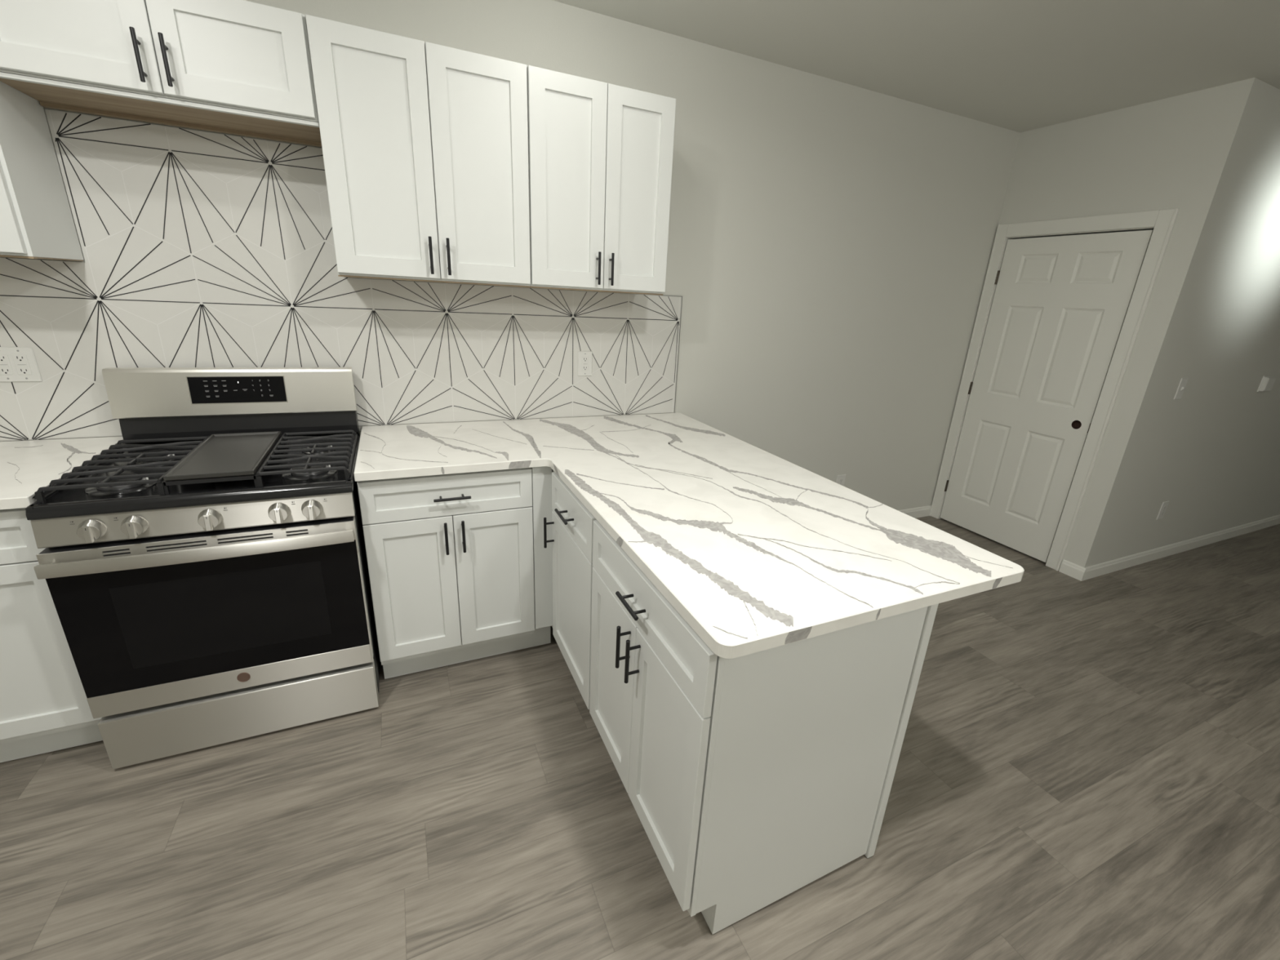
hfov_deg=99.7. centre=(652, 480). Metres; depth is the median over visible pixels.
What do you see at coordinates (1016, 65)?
ceiling
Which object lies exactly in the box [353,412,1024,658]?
countertop
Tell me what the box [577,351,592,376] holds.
wall outlet
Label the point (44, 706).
base cabinet
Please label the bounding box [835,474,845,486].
wall outlet
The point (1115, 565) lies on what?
baseboard
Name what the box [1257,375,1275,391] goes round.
thermostat
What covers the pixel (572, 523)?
base cabinet
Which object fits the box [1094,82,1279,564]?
wall
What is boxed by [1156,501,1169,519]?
wall outlet
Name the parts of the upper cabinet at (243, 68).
door, bar handle, rail, bar handle, door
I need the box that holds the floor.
[0,515,1279,959]
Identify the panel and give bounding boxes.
[864,603,938,857]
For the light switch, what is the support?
attached to the wall at (1212, 452)
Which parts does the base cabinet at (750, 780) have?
door, bar handle, bar handle, bar handle, drawer, door, panel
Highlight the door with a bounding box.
[940,230,1153,562]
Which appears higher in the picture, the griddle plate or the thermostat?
the thermostat
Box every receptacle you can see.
[0,354,13,374]
[12,354,32,374]
[582,356,588,370]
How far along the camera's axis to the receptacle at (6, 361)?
1.85 m
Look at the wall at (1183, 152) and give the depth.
2.95 m
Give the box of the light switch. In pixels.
[1173,377,1188,399]
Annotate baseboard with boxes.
[897,505,931,518]
[1058,559,1086,581]
[1082,514,1279,580]
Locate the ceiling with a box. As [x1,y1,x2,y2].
[552,0,1279,132]
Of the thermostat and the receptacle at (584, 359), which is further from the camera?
the thermostat
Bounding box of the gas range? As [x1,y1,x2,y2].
[25,367,379,768]
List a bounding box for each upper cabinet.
[0,0,321,146]
[0,80,84,261]
[305,13,530,287]
[526,65,675,295]
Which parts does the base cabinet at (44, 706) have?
drawer, door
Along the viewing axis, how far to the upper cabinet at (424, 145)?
1.89 m
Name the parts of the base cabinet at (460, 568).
door, drawer, bar handle, bar handle, bar handle, door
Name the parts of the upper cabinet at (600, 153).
door, bar handle, bar handle, door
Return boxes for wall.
[0,0,1020,510]
[998,77,1265,567]
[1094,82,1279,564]
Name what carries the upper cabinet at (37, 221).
attached to the wall at (830, 242)
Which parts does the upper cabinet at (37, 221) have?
door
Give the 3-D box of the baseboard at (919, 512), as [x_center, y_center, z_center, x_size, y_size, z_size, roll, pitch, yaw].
[1.032,0.353,3.727,2.574,0.083,0.014,-6,21,-24]
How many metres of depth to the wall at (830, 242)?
3.06 m
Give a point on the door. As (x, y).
(1060, 304)
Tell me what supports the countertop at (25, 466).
on the base cabinet at (44, 706)
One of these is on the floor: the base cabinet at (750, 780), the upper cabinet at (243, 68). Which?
the base cabinet at (750, 780)
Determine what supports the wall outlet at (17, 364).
attached to the tile backsplash
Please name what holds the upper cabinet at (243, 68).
attached to the wall at (830, 242)
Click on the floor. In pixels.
(1089, 769)
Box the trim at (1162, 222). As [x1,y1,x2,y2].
[929,208,1179,571]
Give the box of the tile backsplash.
[0,109,682,440]
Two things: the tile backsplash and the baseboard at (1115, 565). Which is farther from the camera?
the baseboard at (1115, 565)
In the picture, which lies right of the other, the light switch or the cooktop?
the light switch
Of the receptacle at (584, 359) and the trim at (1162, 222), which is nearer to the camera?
the receptacle at (584, 359)
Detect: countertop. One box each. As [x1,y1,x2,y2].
[0,436,125,509]
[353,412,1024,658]
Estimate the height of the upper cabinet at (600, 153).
0.755 m
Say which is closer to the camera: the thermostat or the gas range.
the gas range
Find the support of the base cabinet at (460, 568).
on the floor
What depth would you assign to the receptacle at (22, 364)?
1.86 m
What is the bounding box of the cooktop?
[25,435,359,520]
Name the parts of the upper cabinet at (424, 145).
door, bar handle, bar handle, door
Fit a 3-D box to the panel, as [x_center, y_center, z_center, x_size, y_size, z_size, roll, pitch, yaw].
[0.264,0.391,2.245,0.026,0.880,1.895,-6,21,-24]
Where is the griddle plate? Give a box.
[163,431,281,480]
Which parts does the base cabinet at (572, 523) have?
bar handle, bar handle, door, drawer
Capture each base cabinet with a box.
[0,507,102,762]
[357,466,552,679]
[543,469,596,709]
[589,520,928,933]
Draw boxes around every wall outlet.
[0,346,42,382]
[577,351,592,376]
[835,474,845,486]
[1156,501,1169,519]
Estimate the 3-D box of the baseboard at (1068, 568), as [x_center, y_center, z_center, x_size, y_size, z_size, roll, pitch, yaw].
[2.627,0.563,3.377,0.014,0.083,0.131,-6,21,-24]

